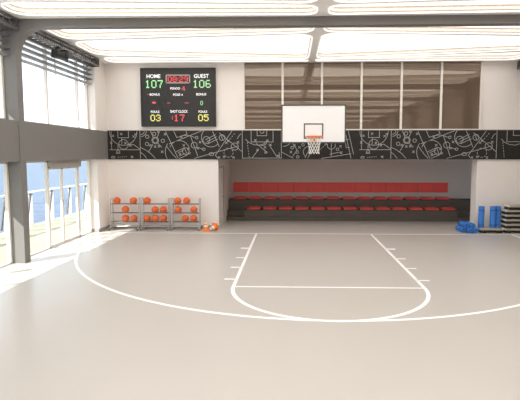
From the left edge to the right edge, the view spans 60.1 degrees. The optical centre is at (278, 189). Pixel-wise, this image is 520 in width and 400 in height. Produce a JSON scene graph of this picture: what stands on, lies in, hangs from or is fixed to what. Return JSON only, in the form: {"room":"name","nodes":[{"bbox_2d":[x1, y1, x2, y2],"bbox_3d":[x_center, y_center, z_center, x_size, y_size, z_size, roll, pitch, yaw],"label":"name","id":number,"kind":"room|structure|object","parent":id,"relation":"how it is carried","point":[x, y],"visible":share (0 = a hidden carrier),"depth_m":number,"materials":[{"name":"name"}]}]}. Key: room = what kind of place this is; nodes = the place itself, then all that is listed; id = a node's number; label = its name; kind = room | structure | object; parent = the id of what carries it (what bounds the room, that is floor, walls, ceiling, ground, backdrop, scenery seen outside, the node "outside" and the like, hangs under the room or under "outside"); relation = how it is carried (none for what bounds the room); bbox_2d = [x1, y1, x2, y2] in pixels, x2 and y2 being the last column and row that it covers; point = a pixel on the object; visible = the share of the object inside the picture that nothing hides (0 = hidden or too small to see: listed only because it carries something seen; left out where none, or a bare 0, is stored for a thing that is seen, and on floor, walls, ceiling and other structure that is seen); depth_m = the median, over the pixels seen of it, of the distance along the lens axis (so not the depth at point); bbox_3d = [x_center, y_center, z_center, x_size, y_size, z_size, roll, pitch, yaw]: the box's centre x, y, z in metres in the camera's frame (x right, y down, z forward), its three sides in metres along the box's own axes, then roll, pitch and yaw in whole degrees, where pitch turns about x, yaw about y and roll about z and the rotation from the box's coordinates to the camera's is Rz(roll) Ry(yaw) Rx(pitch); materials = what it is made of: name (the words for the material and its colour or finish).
{"room":"sports hall","nodes":[
{"label":"sports hall","id":0,"kind":"room"},
{"bbox_2d":[22,38,83,79],"bbox_3d":[-0.110,-3.521,2.981,16.750,0.450,30.600,0,5,2],"label":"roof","id":1,"kind":"structure","parent":0,"point":[27,47],"depth_m":14.69,"materials":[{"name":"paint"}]},
{"bbox_2d":[0,118,107,161],"bbox_3d":[-6.328,-0.441,1.856,0.300,0.930,26.900,0,5,2],"label":"beam","id":2,"kind":"structure","parent":0,"point":[44,142],"depth_m":11.67,"materials":[{"name":"paint"}]},
{"bbox_2d":[87,59,109,228],"bbox_3d":[-5.992,-1.597,14.886,0.310,5.900,0.830,0,5,2],"label":"wall","id":3,"kind":"structure","parent":0,"point":[99,187],"depth_m":14.67,"materials":[{"name":"paint"}]},
{"bbox_2d":[25,34,88,128],"bbox_3d":[-6.187,-2.893,12.358,0.080,2.230,3.994,0,5,2],"label":"window","id":4,"kind":"structure","parent":3,"relation":"in","point":[45,79],"depth_m":13.63,"materials":[{"name":"paint"}]},
{"bbox_2d":[22,38,91,84],"bbox_3d":[-6.047,-3.546,12.301,0.160,0.800,3.990,0,5,2],"label":"blind","id":5,"kind":"object","parent":4,"relation":"attached to","point":[84,77],"visible":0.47,"depth_m":12.03,"materials":[{"name":"grey metal"}]},
{"bbox_2d":[26,160,91,255],"bbox_3d":[-6.187,0.357,12.610,0.080,2.370,3.970,0,5,2],"label":"window","id":6,"kind":"structure","parent":3,"relation":"in","point":[46,183],"depth_m":12.13,"materials":[{"name":"paint"}]},
{"bbox_2d":[48,160,80,246],"bbox_3d":[-6.118,0.309,12.930,0.180,2.345,1.680,0,5,2],"label":"door","id":7,"kind":"structure","parent":6,"relation":"attached to","point":[55,164],"depth_m":12.86,"materials":[{"name":"paint"}]},
{"bbox_2d":[92,225,109,231],"bbox_3d":[-5.960,1.290,15.102,0.275,0.110,0.830,0,5,2],"label":"baseboard","id":8,"kind":"structure","parent":3,"relation":"attached to","point":[108,226],"depth_m":14.82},
{"bbox_2d":[219,159,230,220],"bbox_3d":[-2.190,-0.006,16.925,0.400,2.400,2.900,0,5,2],"label":"wall","id":9,"kind":"structure","parent":0,"point":[223,162],"depth_m":17.24,"materials":[{"name":"paint"}]},
{"bbox_2d":[219,166,224,226],"bbox_3d":[-2.140,0.206,16.038,0.331,2.120,1.100,0,5,2],"label":"door","id":10,"kind":"structure","parent":9,"relation":"in","point":[221,168],"depth_m":16.16,"materials":[{"name":"paint"}]},
{"bbox_2d":[0,220,519,399],"bbox_3d":[1.267,2.338,3.514,15.700,0.124,30.200,0,5,2],"label":"floor","id":11,"kind":"structure","parent":0,"point":[239,310],"depth_m":7.11,"materials":[{"name":"laminate"}]},
{"bbox_2d":[109,198,141,230],"bbox_3d":[-5.145,0.801,15.130,0.976,1.081,0.533,0,5,2],"label":"ball rack","id":12,"kind":"object","parent":11,"relation":"on","point":[138,203],"visible":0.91,"depth_m":15.18,"materials":[{"name":"metal"}]},
{"bbox_2d":[113,197,120,203],"bbox_3d":[-5.424,0.357,15.112,0.243,0.244,0.244,-1,5,-15],"label":"basketball","id":13,"kind":"object","parent":12,"relation":"on","point":[116,200],"visible":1,"depth_m":15.03,"materials":[{"name":"rubber"}]},
{"bbox_2d":[122,206,128,212],"bbox_3d":[-5.144,0.657,15.128,0.244,0.244,0.244,3,5,29],"label":"basketball","id":14,"kind":"object","parent":12,"relation":"on","point":[125,209],"visible":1,"depth_m":15.05,"materials":[{"name":"rubber"}]},
{"bbox_2d":[122,215,128,221],"bbox_3d":[-5.144,0.956,15.152,0.244,0.244,0.243,-4,6,-42],"label":"basketball","id":15,"kind":"object","parent":12,"relation":"on","point":[125,218],"visible":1,"depth_m":15.06,"materials":[{"name":"rubber"}]},
{"bbox_2d":[130,197,136,203],"bbox_3d":[-4.865,0.358,15.096,0.244,0.243,0.243,1,5,16],"label":"basketball","id":16,"kind":"object","parent":12,"relation":"on","point":[133,200],"visible":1,"depth_m":15.01,"materials":[{"name":"rubber"}]},
{"bbox_2d":[130,215,137,221],"bbox_3d":[-4.865,0.957,15.144,0.244,0.243,0.243,2,5,19],"label":"basketball","id":17,"kind":"object","parent":12,"relation":"on","point":[133,218],"visible":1,"depth_m":15.06,"materials":[{"name":"rubber"}]},
{"bbox_2d":[140,198,171,230],"bbox_3d":[-4.105,0.803,15.099,0.936,1.081,0.533,0,5,2],"label":"ball rack","id":18,"kind":"object","parent":11,"relation":"on","point":[168,203],"visible":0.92,"depth_m":15.13,"materials":[{"name":"metal"}]},
{"bbox_2d":[143,215,150,221],"bbox_3d":[-4.415,0.958,15.131,0.243,0.244,0.244,3,5,31],"label":"basketball","id":19,"kind":"object","parent":18,"relation":"on","point":[147,218],"visible":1,"depth_m":15.05,"materials":[{"name":"rubber"}]},
{"bbox_2d":[144,197,150,203],"bbox_3d":[-4.395,0.359,15.082,0.243,0.244,0.244,3,5,30],"label":"basketball","id":20,"kind":"object","parent":18,"relation":"on","point":[147,200],"visible":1,"depth_m":15.00,"materials":[{"name":"rubber"}]},
{"bbox_2d":[151,206,158,212],"bbox_3d":[-4.135,0.659,15.099,0.243,0.243,0.244,2,5,24],"label":"basketball","id":21,"kind":"object","parent":18,"relation":"on","point":[155,209],"visible":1,"depth_m":15.01,"materials":[{"name":"rubber"}]},
{"bbox_2d":[152,215,158,221],"bbox_3d":[-4.135,0.958,15.123,0.244,0.243,0.244,2,5,24],"label":"basketball","id":22,"kind":"object","parent":18,"relation":"on","point":[155,218],"visible":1,"depth_m":15.04,"materials":[{"name":"rubber"}]},
{"bbox_2d":[160,206,166,212],"bbox_3d":[-3.855,0.660,15.091,0.243,0.242,0.244,1,5,10],"label":"basketball","id":23,"kind":"object","parent":18,"relation":"on","point":[163,209],"visible":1,"depth_m":15.01,"materials":[{"name":"rubber"}]},
{"bbox_2d":[160,215,166,221],"bbox_3d":[-3.855,0.959,15.115,0.244,0.244,0.243,3,5,29],"label":"basketball","id":24,"kind":"object","parent":18,"relation":"on","point":[163,218],"visible":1,"depth_m":15.03,"materials":[{"name":"rubber"}]},
{"bbox_2d":[170,198,201,230],"bbox_3d":[-3.086,0.805,15.070,0.956,1.081,0.533,0,5,2],"label":"ball rack","id":25,"kind":"object","parent":11,"relation":"on","point":[199,203],"visible":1,"depth_m":15.01,"materials":[{"name":"metal"}]},
{"bbox_2d":[174,197,180,203],"bbox_3d":[-3.365,0.362,15.052,0.242,0.244,0.244,1,5,15],"label":"basketball","id":26,"kind":"object","parent":25,"relation":"on","point":[177,200],"visible":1,"depth_m":14.97,"materials":[{"name":"rubber"}]},
{"bbox_2d":[174,206,181,212],"bbox_3d":[-3.355,0.661,15.076,0.244,0.244,0.244,2,5,19],"label":"basketball","id":27,"kind":"object","parent":25,"relation":"on","point":[178,209],"visible":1,"depth_m":14.99,"materials":[{"name":"rubber"}]},
{"bbox_2d":[181,215,188,221],"bbox_3d":[-3.125,0.961,15.094,0.244,0.244,0.244,2,5,23],"label":"basketball","id":28,"kind":"object","parent":25,"relation":"on","point":[185,218],"visible":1,"depth_m":15.01,"materials":[{"name":"rubber"}]},
{"bbox_2d":[183,197,189,203],"bbox_3d":[-3.065,0.363,15.043,0.243,0.244,0.244,2,5,22],"label":"basketball","id":29,"kind":"object","parent":25,"relation":"on","point":[186,200],"visible":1,"depth_m":14.96,"materials":[{"name":"rubber"}]},
{"bbox_2d":[190,215,196,221],"bbox_3d":[-2.836,0.961,15.085,0.243,0.243,0.243,3,5,30],"label":"basketball","id":30,"kind":"object","parent":25,"relation":"on","point":[193,218],"visible":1,"depth_m":15.00,"materials":[{"name":"rubber"}]},
{"bbox_2d":[190,206,197,212],"bbox_3d":[-2.825,0.662,15.061,0.244,0.243,0.243,2,5,22],"label":"basketball","id":31,"kind":"object","parent":25,"relation":"on","point":[193,209],"visible":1,"depth_m":14.98,"materials":[{"name":"rubber"}]},
{"bbox_2d":[202,221,208,230],"bbox_3d":[-2.409,1.188,14.970,0.250,0.335,0.250,0,5,2],"label":"traffic cone","id":32,"kind":"object","parent":11,"relation":"on","point":[205,228],"visible":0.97,"depth_m":14.91,"materials":[{"name":"orange plastic"}]},
{"bbox_2d":[208,223,218,230],"bbox_3d":[-2.183,1.230,14.949,0.250,0.241,0.359,3,6,37],"label":"traffic cone","id":33,"kind":"object","parent":11,"relation":"on","point":[214,226],"visible":1,"depth_m":14.95,"materials":[{"name":"orange plastic"}]},
{"bbox_2d":[1,14,519,262],"bbox_3d":[0.969,-1.062,10.184,14.400,5.590,0.220,0,5,2],"label":"arch frame","id":34,"kind":"object","parent":11,"relation":"on","point":[12,64],"visible":0.94,"depth_m":10.02,"materials":[{"name":"paint"}]},
{"bbox_2d":[0,19,5,118],"bbox_3d":[-6.312,-2.547,8.069,0.080,2.230,4.184,0,5,2],"label":"window","id":35,"kind":"structure","parent":34,"relation":"attached to","point":[2,93],"depth_m":10.14,"materials":[{"name":"paint"}]},
{"bbox_2d":[0,26,9,55],"bbox_3d":[-6.173,-3.200,8.012,0.160,0.800,4.180,0,5,2],"label":"blind","id":36,"kind":"object","parent":35,"relation":"attached to","point":[3,34],"visible":0.96,"depth_m":9.97,"materials":[{"name":"grey metal"}]},
{"bbox_2d":[0,162,12,267],"bbox_3d":[-6.312,0.702,8.331,0.080,2.370,4.180,0,5,2],"label":"window","id":37,"kind":"structure","parent":34,"relation":"attached to","point":[5,164],"depth_m":10.35,"materials":[{"name":"paint"}]},
{"bbox_2d":[227,196,470,221],"bbox_3d":[3.337,0.712,17.645,10.590,0.853,1.240,0,5,2],"label":"bleachers","id":38,"kind":"object","parent":11,"relation":"on","point":[241,208],"visible":0.99,"depth_m":17.20,"materials":[{"name":"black plastic"}]},
{"bbox_2d":[455,225,465,232],"bbox_3d":[6.036,1.279,14.841,0.180,0.180,0.524,0,5,2],"label":"roll","id":39,"kind":"object","parent":11,"relation":"on","point":[457,227],"visible":1,"depth_m":14.70,"materials":[{"name":"blue rubber"}]},
{"bbox_2d":[458,221,468,227],"bbox_3d":[6.122,1.132,14.797,0.180,0.180,0.524,0,5,2],"label":"roll","id":40,"kind":"object","parent":39,"relation":"on","point":[461,223],"visible":0.99,"depth_m":14.62,"materials":[{"name":"blue rubber"}]},
{"bbox_2d":[466,227,472,232],"bbox_3d":[6.207,1.290,14.707,0.180,0.180,0.524,0,5,2],"label":"roll","id":41,"kind":"object","parent":11,"relation":"on","point":[469,230],"visible":0.51,"depth_m":14.45,"materials":[{"name":"blue rubber"}]},
{"bbox_2d":[476,227,502,232],"bbox_3d":[6.911,1.304,14.677,0.740,0.150,0.400,0,5,2],"label":"aerobic stepper","id":42,"kind":"object","parent":11,"relation":"on","point":[485,229],"visible":0.84,"depth_m":14.50,"materials":[{"name":"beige plastic"}]},
{"bbox_2d":[478,206,484,227],"bbox_3d":[6.620,0.882,14.622,0.192,0.704,0.192,0,5,2],"label":"roll","id":43,"kind":"object","parent":42,"relation":"on","point":[481,209],"visible":1,"depth_m":14.55,"materials":[{"name":"blue rubber"}]},
{"bbox_2d":[489,206,495,227],"bbox_3d":[6.990,0.883,14.611,0.192,0.704,0.192,0,5,2],"label":"roll","id":44,"kind":"object","parent":42,"relation":"on","point":[492,222],"visible":1,"depth_m":14.54,"materials":[{"name":"blue rubber"}]},
{"bbox_2d":[495,206,500,227],"bbox_3d":[7.177,0.879,14.665,0.192,0.704,0.192,0,5,2],"label":"roll","id":45,"kind":"object","parent":42,"relation":"on","point":[498,208],"visible":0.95,"depth_m":14.59,"materials":[{"name":"blue rubber"}]},
{"bbox_2d":[500,227,519,232],"bbox_3d":[7.701,1.306,14.654,0.740,0.150,0.400,0,5,2],"label":"aerobic stepper","id":46,"kind":"object","parent":11,"relation":"on","point":[505,230],"visible":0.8,"depth_m":14.49,"materials":[{"name":"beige plastic"}]},
{"bbox_2d":[501,222,519,228],"bbox_3d":[7.711,1.156,14.642,0.740,0.150,0.400,0,5,2],"label":"aerobic stepper","id":47,"kind":"object","parent":46,"relation":"on","point":[512,225],"visible":0.91,"depth_m":14.48,"materials":[{"name":"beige plastic"}]},
{"bbox_2d":[501,218,519,223],"bbox_3d":[7.696,1.007,14.630,0.740,0.150,0.400,0,5,2],"label":"aerobic stepper","id":48,"kind":"object","parent":47,"relation":"on","point":[506,221],"visible":0.86,"depth_m":14.46,"materials":[{"name":"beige plastic"}]},
{"bbox_2d":[501,213,519,218],"bbox_3d":[7.709,0.857,14.618,0.740,0.150,0.400,0,5,2],"label":"aerobic stepper","id":49,"kind":"object","parent":48,"relation":"on","point":[513,216],"visible":0.91,"depth_m":14.47,"materials":[{"name":"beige plastic"}]},
{"bbox_2d":[501,209,519,214],"bbox_3d":[7.701,0.708,14.606,0.740,0.150,0.400,0,5,2],"label":"aerobic stepper","id":50,"kind":"object","parent":49,"relation":"on","point":[503,211],"visible":0.9,"depth_m":14.45,"materials":[{"name":"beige plastic"}]},
{"bbox_2d":[504,204,519,209],"bbox_3d":[7.791,0.559,14.591,0.740,0.150,0.400,0,5,2],"label":"aerobic stepper","id":51,"kind":"object","parent":50,"relation":"on","point":[506,206],"visible":1,"depth_m":14.45,"materials":[{"name":"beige plastic"}]},
{"bbox_3d":[6.380,1.290,14.702,0.180,0.180,0.524,0,5,2],"label":"roll","id":52,"kind":"object","parent":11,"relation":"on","visible":0},
{"bbox_2d":[466,221,475,228],"bbox_3d":[6.294,1.139,14.712,0.180,0.180,0.524,0,5,2],"label":"roll","id":53,"kind":"object","parent":52,"relation":"on","point":[471,225],"visible":0.68,"depth_m":14.47,"materials":[{"name":"blue rubber"}]},
{"bbox_2d":[0,0,519,63],"bbox_3d":[0.720,-3.142,1.457,14.400,0.001,26.950,0,5,2],"label":"ceiling","id":54,"kind":"structure","parent":0,"point":[323,6],"depth_m":10.03,"materials":[{"name":"paint"}]},
{"bbox_2d":[0,10,18,30],"bbox_3d":[-5.993,-3.533,7.980,0.260,0.260,4.195,0,5,2],"label":"roof truss","id":55,"kind":"object","parent":54,"relation":"attached to","point":[12,24],"visible":1,"depth_m":9.85,"materials":[{"name":"grey metal"}]},
{"bbox_2d":[27,30,98,66],"bbox_3d":[-5.867,-3.879,12.269,0.260,0.260,4.005,0,5,2],"label":"roof truss","id":56,"kind":"object","parent":54,"relation":"attached to","point":[94,62],"visible":0.73,"depth_m":12.28,"materials":[{"name":"grey metal"}]},
{"bbox_2d":[51,46,72,61],"bbox_3d":[-5.667,-3.556,11.913,0.469,0.387,0.770,0,5,2],"label":"spotlight","id":57,"kind":"object","parent":56,"relation":"hanging from","point":[64,55],"visible":1,"depth_m":11.65,"materials":[{"name":"black plastic"}]},
{"bbox_2d":[1,2,317,15],"bbox_3d":[-2.417,-3.837,9.420,6.496,0.165,0.775,0,5,-2],"label":"ceiling light","id":58,"kind":"object","parent":54,"relation":"attached to","point":[22,8],"visible":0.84,"depth_m":9.65,"materials":[{"name":"paint"}]},
{"bbox_2d":[14,4,298,6],"bbox_3d":[-2.417,-3.912,9.313,6.390,0.001,0.803,0,5,2],"label":"diffuser","id":59,"kind":"object","parent":58,"relation":"attached to","point":[24,5],"depth_m":9.63,"materials":[{"name":"white plastic"}]},
{"bbox_2d":[47,28,313,38],"bbox_3d":[-2.367,-3.966,11.018,6.490,0.165,1.262,0,5,2],"label":"ceiling light","id":60,"kind":"object","parent":54,"relation":"attached to","point":[102,33],"visible":0.38,"depth_m":11.41,"materials":[{"name":"plastic"}]},
{"bbox_2d":[62,29,174,31],"bbox_3d":[-2.367,-4.048,11.012,6.390,0.001,1.162,0,5,2],"label":"diffuser","id":61,"kind":"object","parent":60,"relation":"attached to","point":[101,30],"depth_m":11.50,"materials":[{"name":"white plastic"}]},
{"bbox_2d":[76,34,311,58],"bbox_3d":[-2.312,-4.117,12.887,6.490,0.165,2.873,0,5,2],"label":"ceiling light","id":62,"kind":"object","parent":54,"relation":"attached to","point":[298,46],"visible":0.77,"depth_m":13.22,"materials":[{"name":"paint"}]},
{"bbox_2d":[84,36,309,53],"bbox_3d":[-2.312,-4.199,12.880,6.390,0.001,2.773,0,5,2],"label":"diffuser","id":63,"kind":"object","parent":62,"relation":"attached to","point":[273,44],"depth_m":13.09,"materials":[{"name":"white plastic"}]},
{"bbox_2d":[75,0,316,2],"bbox_3d":[-2.459,-3.711,7.854,6.490,0.165,2.319,0,5,2],"label":"ceiling light","id":64,"kind":"object","parent":54,"relation":"attached to","point":[230,1],"visible":1,"depth_m":8.86,"materials":[{"name":"paint"}]},
{"bbox_2d":[105,57,307,62],"bbox_3d":[-2.271,-4.231,14.304,6.490,0.165,0.689,0,5,2],"label":"ceiling light","id":65,"kind":"object","parent":54,"relation":"attached to","point":[110,59],"visible":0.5,"depth_m":14.59,"materials":[{"name":"paint"}]},
{"bbox_2d":[334,0,424,2],"bbox_3d":[4.218,-3.695,7.660,6.430,0.165,2.318,0,5,2],"label":"ceiling light","id":66,"kind":"object","parent":54,"relation":"attached to","point":[340,1],"visible":1,"depth_m":8.85,"materials":[{"name":"paint"}]},
{"bbox_2d":[315,52,519,60],"bbox_3d":[4.402,-4.202,13.945,6.430,0.165,1.020,0,5,2],"label":"ceiling light","id":67,"kind":"object","parent":54,"relation":"attached to","point":[514,55],"visible":0.65,"depth_m":14.35,"materials":[{"name":"paint"}]},
{"bbox_2d":[482,53,516,54],"bbox_3d":[4.402,-4.285,13.938,6.330,0.001,0.920,0,5,2],"label":"diffuser","id":68,"kind":"object","parent":67,"relation":"attached to","point":[512,53],"depth_m":14.28,"materials":[{"name":"white plastic"}]},
{"bbox_2d":[317,33,519,58],"bbox_3d":[4.362,-4.094,12.604,6.430,0.165,2.856,0,5,2],"label":"ceiling light","id":69,"kind":"object","parent":54,"relation":"attached to","point":[334,45],"visible":0.78,"depth_m":13.06,"materials":[{"name":"paint"}]},
{"bbox_2d":[319,35,519,52],"bbox_3d":[4.362,-4.176,12.597,6.330,0.001,2.756,0,5,2],"label":"diffuser","id":70,"kind":"object","parent":69,"relation":"attached to","point":[330,43],"depth_m":12.74,"materials":[{"name":"white plastic"}]},
{"bbox_2d":[324,26,519,34],"bbox_3d":[4.315,-3.936,10.644,6.445,0.165,1.104,0,5,-2],"label":"ceiling light","id":71,"kind":"object","parent":54,"relation":"attached to","point":[511,30],"visible":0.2,"depth_m":11.14,"materials":[{"name":"paint"}]},
{"bbox_2d":[468,26,519,26],"bbox_3d":[4.309,-4.030,10.788,6.330,0.001,1.104,0,5,2],"label":"diffuser","id":72,"kind":"object","parent":71,"relation":"attached to","point":[468,26],"depth_m":11.14,"materials":[{"name":"white plastic"}]},
{"bbox_2d":[328,0,519,14],"bbox_3d":[4.267,-3.822,9.225,6.436,0.165,0.775,0,5,5],"label":"ceiling light","id":73,"kind":"object","parent":54,"relation":"attached to","point":[489,5],"visible":0.68,"depth_m":9.50,"materials":[{"name":"paint"}]},
{"bbox_2d":[365,1,519,5],"bbox_3d":[4.261,-3.896,9.119,6.330,0.001,0.802,0,5,2],"label":"diffuser","id":74,"kind":"object","parent":73,"relation":"attached to","point":[507,1],"depth_m":9.43,"materials":[{"name":"white plastic"}]},
{"bbox_2d":[105,61,519,227],"bbox_3d":[1.244,-1.632,15.324,14.150,5.900,0.470,0,5,2],"label":"wall","id":75,"kind":"structure","parent":0,"point":[494,182],"depth_m":15.14,"materials":[{"name":"paint"}]},
{"bbox_2d":[140,68,215,126],"bbox_3d":[-3.342,-3.103,15.048,2.520,1.935,0.110,0,5,2],"label":"scoreboard","id":76,"kind":"object","parent":75,"relation":"attached to","point":[170,97],"visible":1,"depth_m":15.01,"materials":[{"name":"black plastic"}]},
{"bbox_2d":[166,75,189,83],"bbox_3d":[-3.335,-3.698,14.955,0.821,0.288,0.020,0,5,2],"label":"clock","id":77,"kind":"object","parent":76,"relation":"on","point":[170,79],"depth_m":14.95,"materials":[{"name":"red plastic"}]},
{"bbox_2d":[111,225,488,227],"bbox_3d":[1.242,1.273,15.315,14.140,0.110,0.015,0,5,2],"label":"baseboard","id":78,"kind":"structure","parent":75,"relation":"attached to","point":[209,226],"depth_m":15.45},
{"bbox_2d":[107,130,519,158],"bbox_3d":[1.262,-1.522,15.065,14.100,0.982,0.062,0,5,2],"label":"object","id":79,"kind":"structure","parent":75,"relation":"attached to","point":[122,144],"depth_m":15.06,"materials":[{"name":"paint"}]},
{"bbox_2d":[281,104,345,153],"bbox_3d":[1.041,-1.804,13.641,1.850,1.408,2.779,0,5,2],"label":"basketball hoop","id":80,"kind":"object","parent":75,"relation":"attached to","point":[305,123],"visible":1,"depth_m":12.87,"materials":[{"name":"white painted board"},{"name":"orange painted metal"},{"name":"white net fabric"}]},
{"bbox_2d":[243,61,482,129],"bbox_3d":[2.766,-3.102,14.897,7.890,2.239,0.055,0,5,2],"label":"window","id":81,"kind":"structure","parent":75,"relation":"in","point":[376,95],"depth_m":14.90,"materials":[{"name":"glass"}]},
{"bbox_2d":[230,159,471,198],"bbox_3d":[3.603,-0.117,18.303,11.900,2.400,0.200,0,5,2],"label":"wall","id":82,"kind":"structure","parent":0,"point":[454,172],"depth_m":18.18,"materials":[{"name":"paint"}]},
{"bbox_2d":[233,182,447,191],"bbox_3d":[2.510,-0.110,18.212,8.668,0.400,0.045,0,5,2],"label":"wall padding","id":83,"kind":"object","parent":82,"relation":"attached to","point":[237,186],"visible":1,"depth_m":18.19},
{"label":"outside","id":84,"kind":"structure","parent":0,"visible":0},
{"bbox_2d":[0,209,88,264],"bbox_3d":[-7.657,1.422,15.645,2.850,0.160,78.000,0,5,2],"label":"deck","id":85,"kind":"object","parent":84,"point":[38,236],"visible":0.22,"depth_m":14.85,"materials":[{"name":"beige wood"}]},
{"bbox_2d":[0,183,86,232],"bbox_3d":[-8.829,0.512,18.155,0.147,1.250,36.210,0,5,2],"label":"terrace railing","id":86,"kind":"object","parent":85,"relation":"on","point":[30,202],"visible":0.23,"depth_m":17.43,"materials":[{"name":"white metal"}]},
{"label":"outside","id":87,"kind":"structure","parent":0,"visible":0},
{"bbox_2d":[0,161,87,232],"bbox_3d":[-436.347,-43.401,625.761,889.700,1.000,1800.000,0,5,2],"label":"sea","id":88,"kind":"structure","parent":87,"point":[35,171],"depth_m":87.56,"materials":[{"name":"liquid"}]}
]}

